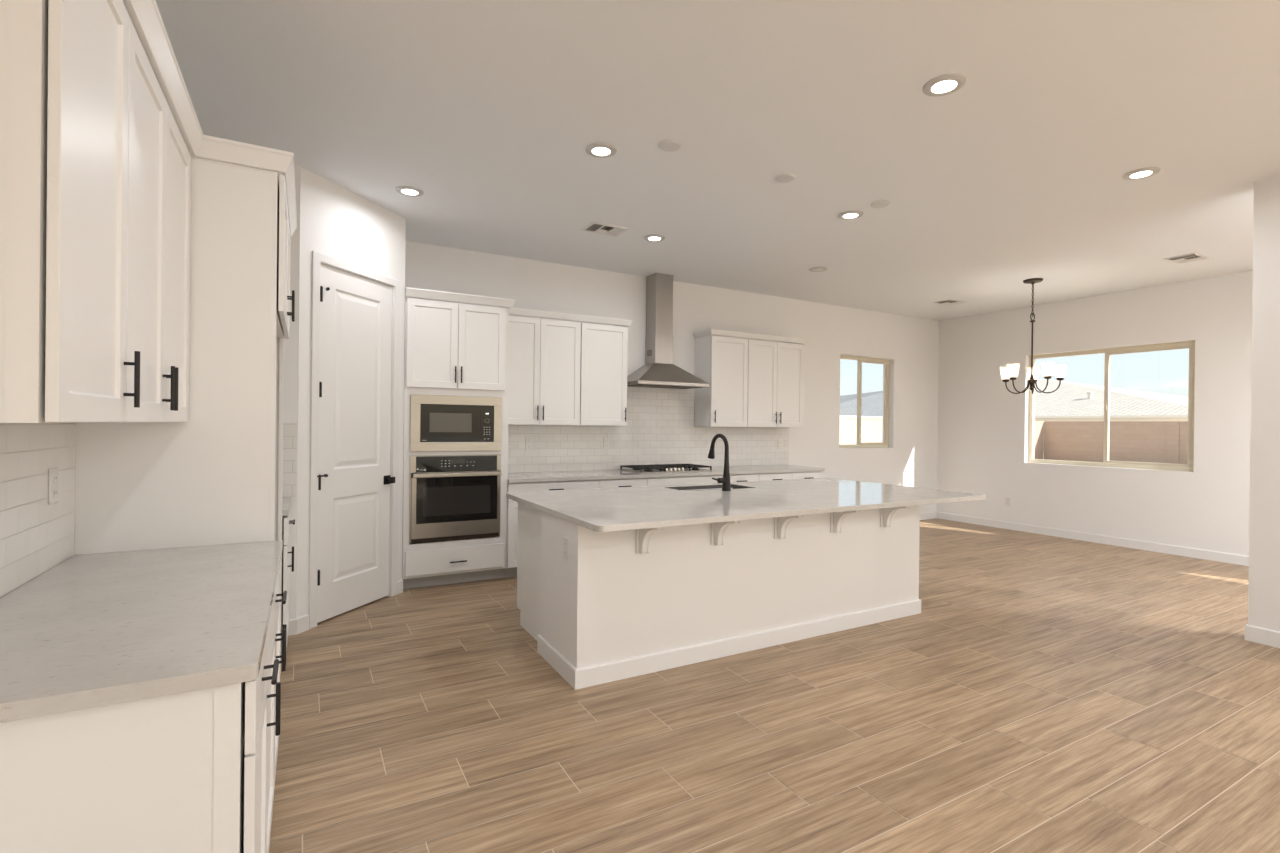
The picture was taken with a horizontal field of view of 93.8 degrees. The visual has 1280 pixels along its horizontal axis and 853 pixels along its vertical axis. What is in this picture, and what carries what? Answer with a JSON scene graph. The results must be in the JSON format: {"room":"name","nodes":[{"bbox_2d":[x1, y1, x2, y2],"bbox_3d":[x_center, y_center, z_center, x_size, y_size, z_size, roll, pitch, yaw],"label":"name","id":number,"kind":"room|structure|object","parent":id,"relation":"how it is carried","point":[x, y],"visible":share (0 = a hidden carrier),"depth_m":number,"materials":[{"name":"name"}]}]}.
{"room":"kitchen","nodes":[
{"label":"kitchen","id":0,"kind":"room"},
{"bbox_2d":[186,145,299,618],"bbox_3d":[-2.576,-0.176,3.818,0.691,3.080,0.100,1,0,-29],"label":"wall","id":1,"kind":"structure","parent":0,"point":[290,395],"depth_m":3.93,"materials":[{"name":"white paint"}]},
{"bbox_2d":[283,423,296,496],"bbox_3d":[-2.551,0.215,3.773,0.678,0.486,0.007,1,0,-29],"label":"backsplash","id":2,"kind":"structure","parent":1,"relation":"attached to","point":[289,429],"depth_m":3.92,"materials":[{"name":"tile"}]},
{"bbox_2d":[296,166,405,617],"bbox_3d":[-2.158,0.327,4.464,0.110,4.080,1.049,1,0,17],"label":"wall","id":3,"kind":"structure","parent":0,"point":[336,222],"depth_m":4.17,"materials":[{"name":"white paint"}]},
{"bbox_2d":[288,614,308,635],"bbox_3d":[-2.261,1.315,3.965,0.042,0.104,0.155,1,0,33],"label":"baseboard","id":4,"kind":"structure","parent":3,"relation":"attached to","point":[298,625],"depth_m":3.95,"materials":[{"name":"white paint"}]},
{"bbox_2d":[309,251,399,628],"bbox_3d":[-2.124,0.091,4.466,0.167,2.552,0.875,1,0,17],"label":"door","id":5,"kind":"structure","parent":3,"relation":"in","point":[355,312],"depth_m":4.42,"materials":[{"name":"white paint"}]},
{"bbox_2d":[397,580,402,593],"bbox_3d":[-1.971,1.316,4.915,0.013,0.104,0.072,1,0,17],"label":"baseboard","id":6,"kind":"structure","parent":3,"relation":"attached to","point":[400,582],"depth_m":4.91,"materials":[{"name":"white paint"}]},
{"bbox_2d":[405,241,938,512],"bbox_3d":[0.600,-0.149,7.210,9.542,3.080,0.200,1,0,-29],"label":"wall","id":7,"kind":"structure","parent":0,"point":[911,344],"depth_m":7.94,"materials":[{"name":"white paint"}]},
{"bbox_2d":[508,314,580,424],"bbox_3d":[-1.032,-0.540,5.971,0.824,1.048,0.372,1,0,-29],"label":"upper cabinet","id":8,"kind":"object","parent":7,"relation":"attached to","point":[544,353],"visible":0.88,"depth_m":5.85,"materials":[{"name":"white paint"}]},
{"bbox_2d":[580,322,627,425],"bbox_3d":[-0.437,-0.535,6.302,0.533,1.048,0.372,1,0,-29],"label":"upper cabinet","id":9,"kind":"object","parent":7,"relation":"attached to","point":[604,347],"visible":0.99,"depth_m":6.17,"materials":[{"name":"white paint"}]},
{"bbox_2d":[508,386,788,472],"bbox_3d":[0.232,0.009,6.887,3.928,0.946,0.007,1,0,-29],"label":"backsplash","id":10,"kind":"structure","parent":7,"relation":"attached to","point":[660,429],"depth_m":6.80,"materials":[{"name":"tile"}]},
{"bbox_2d":[525,438,531,449],"bbox_3d":[-1.135,0.178,6.120,0.072,0.117,0.008,1,0,-29],"label":"outlet","id":11,"kind":"object","parent":10,"relation":"attached to","point":[528,441],"visible":1,"depth_m":6.11,"materials":[{"name":"white plastic"}]},
{"bbox_2d":[603,438,609,448],"bbox_3d":[-0.366,0.186,6.547,0.072,0.117,0.008,1,0,-29],"label":"outlet","id":12,"kind":"object","parent":10,"relation":"attached to","point":[605,440],"visible":1,"depth_m":6.54,"materials":[{"name":"white plastic"}]},
{"bbox_2d":[627,273,708,388],"bbox_3d":[0.272,-1.064,6.636,0.902,1.254,0.453,1,0,-29],"label":"range hood","id":13,"kind":"object","parent":7,"relation":"attached to","point":[659,370],"visible":0.95,"depth_m":6.63,"materials":[{"name":"silver metal"}]},
{"bbox_2d":[694,335,747,426],"bbox_3d":[0.968,-0.521,7.084,0.531,1.048,0.372,1,0,-29],"label":"upper cabinet","id":14,"kind":"object","parent":7,"relation":"attached to","point":[721,362],"visible":1,"depth_m":6.95,"materials":[{"name":"white paint"}]},
{"bbox_2d":[747,339,803,427],"bbox_3d":[1.590,-0.515,7.430,0.888,1.048,0.372,1,0,-29],"label":"upper cabinet","id":15,"kind":"object","parent":7,"relation":"attached to","point":[775,369],"visible":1,"depth_m":7.29,"materials":[{"name":"white paint"}]},
{"bbox_2d":[692,328,808,343],"bbox_3d":[1.365,-1.073,7.296,1.494,0.062,0.376,1,0,-29],"label":"crown molding","id":16,"kind":"structure","parent":15,"relation":"attached to","point":[711,331],"depth_m":7.07,"materials":[{"name":"white paint"}]},
{"bbox_2d":[839,355,889,447],"bbox_3d":[3.204,-0.347,8.670,1.125,1.305,0.068,1,0,-29],"label":"window","id":17,"kind":"structure","parent":7,"relation":"in","point":[860,360],"depth_m":8.71,"materials":[{"name":"beige plastic"}]},
{"bbox_2d":[920,512,936,519],"bbox_3d":[3.256,1.365,8.579,3.116,0.104,0.013,1,0,-29],"label":"baseboard","id":18,"kind":"structure","parent":7,"relation":"attached to","point":[928,515],"depth_m":9.23,"materials":[{"name":"white paint"}]},
{"bbox_2d":[123,0,1279,320],"bbox_3d":[3.036,-1.705,2.654,9.742,0.136,10.510,1,0,-29],"label":"ceiling","id":19,"kind":"structure","parent":0,"point":[490,109],"depth_m":3.38,"materials":[{"name":"white paint"}]},
{"bbox_2d":[396,186,423,196],"bbox_3d":[-1.669,-1.702,4.345,0.192,0.012,0.192,1,0,-29],"label":"recessed light","id":20,"kind":"object","parent":19,"relation":"in","point":[411,191],"visible":1,"depth_m":4.33,"materials":[{"name":"grey"}]},
{"bbox_2d":[585,143,616,157],"bbox_3d":[-0.238,-1.685,3.665,0.192,0.012,0.192,1,0,-29],"label":"recessed light","id":21,"kind":"object","parent":19,"relation":"in","point":[600,150],"visible":1,"depth_m":3.65,"materials":[{"name":"grey"}]},
{"bbox_2d":[581,222,628,236],"bbox_3d":[-0.300,-1.689,5.143,0.340,0.010,0.240,1,0,-29],"label":"ceiling vent","id":22,"kind":"object","parent":19,"relation":"in","point":[594,227],"visible":1,"depth_m":5.13,"materials":[{"name":"white metal"}]},
{"bbox_2d":[644,234,664,241],"bbox_3d":[0.130,-1.684,5.369,0.192,0.012,0.192,1,0,-29],"label":"recessed light","id":23,"kind":"object","parent":19,"relation":"in","point":[654,237],"visible":1,"depth_m":5.35,"materials":[{"name":"grey"}]},
{"bbox_2d":[809,267,827,271],"bbox_3d":[1.894,-1.667,6.373,0.192,0.012,0.192,1,0,-29],"label":"recessed light","id":24,"kind":"object","parent":19,"relation":"in","point":[814,269],"visible":1,"depth_m":6.35,"materials":[{"name":"grey"}]},
{"bbox_2d":[838,210,862,219],"bbox_3d":[1.662,-1.666,4.733,0.192,0.012,0.192,1,0,-29],"label":"recessed light","id":25,"kind":"object","parent":19,"relation":"in","point":[847,215],"visible":1,"depth_m":4.72,"materials":[{"name":"grey"}]},
{"bbox_2d":[922,73,965,96],"bbox_3d":[1.487,-1.664,2.931,0.192,0.012,0.192,1,0,-29],"label":"recessed light","id":26,"kind":"object","parent":19,"relation":"in","point":[946,84],"visible":1,"depth_m":2.92,"materials":[{"name":"grey"}]},
{"bbox_2d":[934,299,965,305],"bbox_3d":[4.115,-1.647,7.957,0.340,0.010,0.240,1,0,-29],"label":"ceiling vent","id":27,"kind":"object","parent":19,"relation":"in","point":[949,302],"visible":1,"depth_m":7.94,"materials":[{"name":"grey metal"}]},
{"bbox_2d":[1000,278,1066,393],"bbox_3d":[4.395,-1.009,6.751,0.639,1.275,0.630,1,0,-29],"label":"chandelier","id":28,"kind":"object","parent":19,"relation":"hanging from","point":[1010,371],"visible":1,"depth_m":6.68,"materials":[{"name":"black metal"}]},
{"bbox_2d":[1122,167,1160,179],"bbox_3d":[3.270,-1.647,3.911,0.192,0.012,0.192,1,0,-29],"label":"recessed light","id":29,"kind":"object","parent":19,"relation":"in","point":[1141,173],"visible":1,"depth_m":3.89,"materials":[{"name":"grey"}]},
{"bbox_2d":[1164,252,1209,263],"bbox_3d":[5.308,-1.630,5.817,0.340,0.010,0.240,1,0,-29],"label":"ceiling vent","id":30,"kind":"object","parent":19,"relation":"in","point":[1191,257],"visible":1,"depth_m":5.80,"materials":[{"name":"grey metal"}]},
{"bbox_2d":[269,518,1279,852],"bbox_3d":[3.001,1.502,2.661,9.442,0.150,10.210,1,0,-29],"label":"floor","id":31,"kind":"structure","parent":0,"point":[1044,693],"depth_m":2.79,"materials":[{"name":"brown wood"}]},
{"bbox_2d":[0,629,280,852],"bbox_3d":[-1.189,0.949,1.302,0.685,0.872,0.471,1,0,-29],"label":"base cabinet","id":32,"kind":"object","parent":31,"relation":"on","point":[184,772],"visible":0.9,"depth_m":1.16,"materials":[{"name":"white paint"}]},
{"bbox_2d":[73,156,277,555],"bbox_3d":[-1.798,0.160,2.349,0.628,2.432,0.040,1,0,-29],"label":"panel","id":33,"kind":"object","parent":31,"relation":"on","point":[209,478],"visible":0.5,"depth_m":2.38,"materials":[{"name":"white paint"}]},
{"bbox_2d":[266,560,286,852],"bbox_3d":[-1.537,0.943,1.927,0.685,0.872,0.955,1,0,-29],"label":"base cabinet","id":34,"kind":"object","parent":31,"relation":"on","point":[274,634],"visible":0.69,"depth_m":2.02,"materials":[{"name":"white paint"}]},
{"bbox_2d":[0,540,282,722],"bbox_3d":[-1.419,0.492,1.702,0.652,0.032,1.464,1,0,-29],"label":"countertop","id":35,"kind":"structure","parent":34,"relation":"on","point":[98,629],"depth_m":1.43,"materials":[{"name":"white stone"}]},
{"bbox_2d":[274,337,283,674],"bbox_3d":[-2.257,0.153,3.174,0.628,2.432,0.040,1,0,-29],"label":"panel","id":36,"kind":"object","parent":31,"relation":"on","point":[279,341],"visible":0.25,"depth_m":3.31,"materials":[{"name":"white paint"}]},
{"bbox_2d":[281,512,294,650],"bbox_3d":[-2.408,0.930,3.491,0.685,0.872,0.644,1,0,-29],"label":"base cabinet","id":37,"kind":"object","parent":31,"relation":"on","point":[286,522],"visible":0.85,"depth_m":3.40,"materials":[{"name":"white paint"}]},
{"bbox_2d":[282,497,290,515],"bbox_3d":[-2.409,0.477,3.483,0.652,0.032,0.640,1,0,-29],"label":"countertop","id":38,"kind":"structure","parent":37,"relation":"on","point":[286,501],"depth_m":3.52,"materials":[{"name":"white stone"}]},
{"bbox_2d":[402,297,508,588],"bbox_3d":[-1.709,0.150,5.421,0.878,2.440,0.685,1,0,-29],"label":"tall cabinet","id":39,"kind":"object","parent":31,"relation":"on","point":[451,348],"visible":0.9,"depth_m":5.14,"materials":[{"name":"white paint"}]},
{"bbox_2d":[409,454,501,543],"bbox_3d":[-1.685,0.612,5.351,0.762,0.736,0.582,1,0,-29],"label":"wall oven","id":40,"kind":"object","parent":39,"relation":"in","point":[453,497],"visible":1,"depth_m":5.13,"materials":[{"name":"silver metal"}]},
{"bbox_2d":[410,394,501,451],"bbox_3d":[-1.674,-0.027,5.340,0.763,0.474,0.444,1,0,-29],"label":"microwave","id":41,"kind":"object","parent":39,"relation":"in","point":[437,422],"visible":1,"depth_m":5.14,"materials":[{"name":"silver metal"}]},
{"bbox_2d":[405,287,632,326],"bbox_3d":[-1.083,-1.099,5.753,2.278,0.068,0.694,1,0,-29],"label":"crown molding","id":42,"kind":"structure","parent":39,"relation":"attached to","point":[410,292],"depth_m":5.32,"materials":[{"name":"white paint"}]},
{"bbox_2d":[504,480,598,577],"bbox_3d":[-0.942,0.941,5.854,0.892,0.872,0.685,1,0,-29],"label":"base cabinet","id":43,"kind":"object","parent":31,"relation":"on","point":[512,506],"visible":0.31,"depth_m":5.42,"materials":[{"name":"white paint"}]},
{"bbox_2d":[598,478,646,487],"bbox_3d":[-0.315,0.947,6.203,0.538,0.872,0.685,1,0,-29],"label":"base cabinet","id":44,"kind":"object","parent":31,"relation":"on","point":[627,482],"visible":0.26,"depth_m":5.92,"materials":[{"name":"white paint"}]},
{"bbox_2d":[646,475,720,485],"bbox_3d":[0.324,0.954,6.558,0.921,0.872,0.685,1,0,-29],"label":"base cabinet","id":45,"kind":"object","parent":31,"relation":"on","point":[679,480],"visible":0.05,"depth_m":6.26,"materials":[{"name":"white paint"}]},
{"bbox_2d":[517,488,920,689],"bbox_3d":[0.595,0.961,4.396,2.828,0.872,1.248,1,0,-29],"label":"kitchen island","id":46,"kind":"object","parent":31,"relation":"on","point":[608,612],"visible":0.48,"depth_m":3.65,"materials":[{"name":"white paint"}]},
{"bbox_2d":[563,537,568,559],"bbox_3d":[-0.409,0.673,3.314,0.008,0.117,0.072,1,0,-29],"label":"outlet","id":47,"kind":"object","parent":46,"relation":"attached to","point":[565,540],"visible":1,"depth_m":3.31,"materials":[{"name":"white plastic"}]},
{"bbox_2d":[636,527,664,553],"bbox_3d":[0.062,0.616,3.281,0.086,0.188,0.202,1,0,-29],"label":"corbel","id":48,"kind":"object","parent":46,"relation":"attached to","point":[643,536],"visible":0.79,"depth_m":3.33,"materials":[{"name":"white paint"}]},
{"bbox_2d":[711,520,740,545],"bbox_3d":[0.512,0.620,3.532,0.086,0.188,0.202,1,0,-29],"label":"corbel","id":49,"kind":"object","parent":46,"relation":"attached to","point":[718,529],"visible":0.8,"depth_m":3.58,"materials":[{"name":"white paint"}]},
{"bbox_2d":[506,478,985,531],"bbox_3d":[0.820,0.511,4.401,3.222,0.032,1.577,1,0,-29],"label":"island countertop","id":50,"kind":"structure","parent":46,"relation":"on","point":[640,507],"depth_m":3.98,"materials":[{"name":"white stone"}]},
{"bbox_2d":[665,484,752,489],"bbox_3d":[0.567,0.616,4.838,0.739,0.240,0.399,1,0,-29],"label":"undermount sink","id":51,"kind":"object","parent":50,"relation":"in","point":[731,485],"visible":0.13,"depth_m":5.01,"materials":[{"name":"grey metal"}]},
{"bbox_2d":[708,434,730,490],"bbox_3d":[0.575,0.273,4.654,0.164,0.435,0.263,1,0,-29],"label":"kitchen faucet","id":52,"kind":"object","parent":50,"relation":"on","point":[725,481],"visible":1,"depth_m":4.58,"materials":[{"name":"black metal"}]},
{"bbox_2d":[774,515,804,538],"bbox_3d":[0.945,0.624,3.773,0.086,0.188,0.202,1,0,-29],"label":"corbel","id":53,"kind":"object","parent":46,"relation":"attached to","point":[781,524],"visible":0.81,"depth_m":3.82,"materials":[{"name":"white paint"}]},
{"bbox_2d":[830,510,860,532],"bbox_3d":[1.381,0.628,4.016,0.086,0.188,0.202,1,0,-29],"label":"corbel","id":54,"kind":"object","parent":46,"relation":"attached to","point":[836,518],"visible":0.73,"depth_m":4.06,"materials":[{"name":"white paint"}]},
{"bbox_2d":[880,506,910,526],"bbox_3d":[1.818,0.633,4.259,0.086,0.188,0.202,1,0,-29],"label":"corbel","id":55,"kind":"object","parent":46,"relation":"attached to","point":[886,514],"visible":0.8,"depth_m":4.30,"materials":[{"name":"white paint"}]},
{"bbox_2d":[720,473,758,481],"bbox_3d":[0.960,0.960,6.912,0.530,0.872,0.685,1,0,-29],"label":"base cabinet","id":56,"kind":"object","parent":31,"relation":"on","point":[733,477],"visible":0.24,"depth_m":6.66,"materials":[{"name":"white paint"}]},
{"bbox_2d":[758,472,791,480],"bbox_3d":[1.408,0.964,7.162,0.493,0.872,0.685,1,0,-29],"label":"base cabinet","id":57,"kind":"object","parent":31,"relation":"on","point":[784,475],"visible":0.19,"depth_m":6.88,"materials":[{"name":"white paint"}]},
{"bbox_2d":[791,471,821,478],"bbox_3d":[1.836,0.968,7.400,0.482,0.872,0.685,1,0,-29],"label":"base cabinet","id":58,"kind":"object","parent":31,"relation":"on","point":[810,474],"visible":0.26,"depth_m":7.13,"materials":[{"name":"white paint"}]},
{"bbox_2d":[507,465,824,482],"bbox_3d":[0.373,0.501,6.585,3.893,0.032,0.666,1,0,-29],"label":"countertop","id":59,"kind":"structure","parent":58,"relation":"on","point":[595,474],"depth_m":6.16,"materials":[{"name":"white stone"}]},
{"bbox_2d":[620,464,711,472],"bbox_3d":[0.288,0.500,6.596,0.915,0.137,0.490,1,0,-29],"label":"gas cooktop","id":60,"kind":"object","parent":59,"relation":"in","point":[657,468],"visible":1,"depth_m":6.50,"materials":[{"name":"silver metal"}]},
{"bbox_2d":[620,467,711,472],"bbox_3d":[0.288,0.479,6.596,0.915,0.008,0.490,1,0,-29],"label":"tray","id":61,"kind":"object","parent":60,"relation":"on","point":[667,469],"depth_m":6.45,"materials":[{"name":"silver metal"}]},
{"bbox_2d":[937,271,1252,555],"bbox_3d":[7.188,-0.073,4.977,0.200,3.080,10.110,1,0,-29],"label":"wall","id":62,"kind":"structure","parent":0,"point":[982,445],"depth_m":7.36,"materials":[{"name":"white paint"}]},
{"bbox_2d":[1005,497,1010,505],"bbox_3d":[5.154,1.053,8.399,0.008,0.117,0.072,1,0,-29],"label":"outlet","id":63,"kind":"object","parent":62,"relation":"attached to","point":[1007,500],"visible":1,"depth_m":8.40,"materials":[{"name":"white plastic"}]},
{"bbox_2d":[937,512,1248,565],"bbox_3d":[5.982,1.398,6.899,0.013,0.104,5.599,1,0,-29],"label":"baseboard","id":64,"kind":"structure","parent":62,"relation":"attached to","point":[1237,559],"depth_m":7.33,"materials":[{"name":"white paint"}]},
{"bbox_2d":[1028,341,1194,471],"bbox_3d":[5.809,-0.233,7.481,0.068,1.470,1.790,1,0,-29],"label":"window","id":65,"kind":"structure","parent":62,"relation":"in","point":[1190,345],"depth_m":7.36,"materials":[{"name":"beige plastic"}]},
{"bbox_2d":[1248,175,1279,631],"bbox_3d":[4.455,-0.099,3.549,0.165,3.080,1.172,1,0,-29],"label":"wall","id":66,"kind":"structure","parent":0,"point":[1264,519],"depth_m":3.96,"materials":[{"name":"white paint"}]},
{"bbox_2d":[1244,624,1279,647],"bbox_3d":[4.439,1.389,3.552,0.191,0.104,1.198,1,0,-29],"label":"baseboard","id":67,"kind":"structure","parent":66,"relation":"attached to","point":[1255,634],"depth_m":3.95,"materials":[{"name":"white paint"}]},
{"bbox_3d":[-1.150,-0.153,0.337,0.200,3.080,10.510,1,0,-29],"label":"wall","id":68,"kind":"structure","parent":0,"visible":0},
{"bbox_2d":[0,423,75,596],"bbox_3d":[-1.704,0.230,1.540,0.007,0.486,1.466,1,0,-29],"label":"backsplash","id":69,"kind":"structure","parent":68,"relation":"attached to","point":[36,536],"depth_m":1.85,"materials":[{"name":"tile"}]},
{"bbox_2d":[48,467,58,504],"bbox_3d":[-1.943,0.197,1.987,0.008,0.117,0.072,1,0,-29],"label":"outlet","id":70,"kind":"object","parent":69,"relation":"attached to","point":[53,473],"visible":1,"depth_m":1.98,"materials":[{"name":"white plastic"}]},
{"bbox_2d":[53,473,56,483],"bbox_3d":[-1.940,0.172,1.989,0.002,0.032,0.033,1,0,-29],"label":"socket","id":71,"kind":"object","parent":70,"relation":"attached to","point":[54,474],"depth_m":1.99,"materials":[{"name":"grey plastic"}]},
{"bbox_2d":[53,488,56,497],"bbox_3d":[-1.941,0.221,1.989,0.002,0.032,0.033,1,0,-29],"label":"socket","id":72,"kind":"object","parent":70,"relation":"attached to","point":[54,489],"depth_m":1.99,"materials":[{"name":"grey plastic"}]},
{"bbox_2d":[0,0,139,422],"bbox_3d":[-1.320,-0.533,1.240,0.371,1.048,0.481,1,0,-29],"label":"upper cabinet","id":73,"kind":"object","parent":68,"relation":"attached to","point":[64,64],"visible":1,"depth_m":1.12,"materials":[{"name":"white paint"}]},
{"bbox_2d":[124,0,296,236],"bbox_3d":[-1.643,-1.093,2.153,0.684,0.076,2.470,1,0,-29],"label":"crown molding","id":74,"kind":"structure","parent":73,"relation":"attached to","point":[145,15],"depth_m":2.12,"materials":[{"name":"white paint"}]},
{"bbox_2d":[113,17,190,422],"bbox_3d":[-1.664,-0.538,1.858,0.371,1.048,0.930,1,0,-29],"label":"upper cabinet","id":75,"kind":"object","parent":68,"relation":"attached to","point":[159,158],"visible":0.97,"depth_m":1.85,"materials":[{"name":"white paint"}]},
{"bbox_2d":[276,175,294,338],"bbox_3d":[-1.992,-0.778,2.774,0.684,0.580,0.968,1,0,-29],"label":"upper cabinet","id":76,"kind":"object","parent":68,"relation":"attached to","point":[283,230],"visible":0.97,"depth_m":2.62,"materials":[{"name":"white paint"}]},
{"label":"outside","id":77,"kind":"structure","parent":0,"visible":0},
{"bbox_3d":[2.379,1.653,47.113,230.000,0.340,200.000,1,0,-29],"label":"ground","id":78,"kind":"structure","parent":77,"visible":0},
{"bbox_2d":[840,391,882,417],"bbox_3d":[26.582,-1.576,75.143,40.500,6.800,22.500,1,0,-29],"label":"house","id":79,"kind":"structure","parent":78,"relation":"on","point":[872,402],"depth_m":65.07,"materials":[{"name":"beige paint"}]},
{"bbox_2d":[839,417,1043,458],"bbox_3d":[3.314,0.572,20.236,37.479,1.960,0.205,1,0,-29],"label":"fence","id":80,"kind":"object","parent":78,"relation":"on","point":[871,427],"visible":0.1,"depth_m":23.24,"materials":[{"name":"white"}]},
{"bbox_2d":[1035,379,1187,451],"bbox_3d":[42.014,-1.153,49.973,32.000,6.400,20.500,1,0,-29],"label":"house","id":81,"kind":"structure","parent":78,"relation":"on","point":[1071,401],"depth_m":42.16,"materials":[{"name":"beige paint"}]},
{"bbox_2d":[1087,392,1093,398],"bbox_3d":[33.214,-2.186,44.210,0.440,0.700,0.440,1,0,-29],"label":"roof vent","id":82,"kind":"object","parent":81,"relation":"attached to","point":[1090,394],"depth_m":44.07,"materials":[{"name":"beige paint"}]},
{"bbox_2d":[1044,421,1187,463],"bbox_3d":[27.091,0.839,16.224,0.205,1.960,30.000,1,0,-29],"label":"fence","id":83,"kind":"object","parent":78,"relation":"on","point":[1132,441],"visible":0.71,"depth_m":26.54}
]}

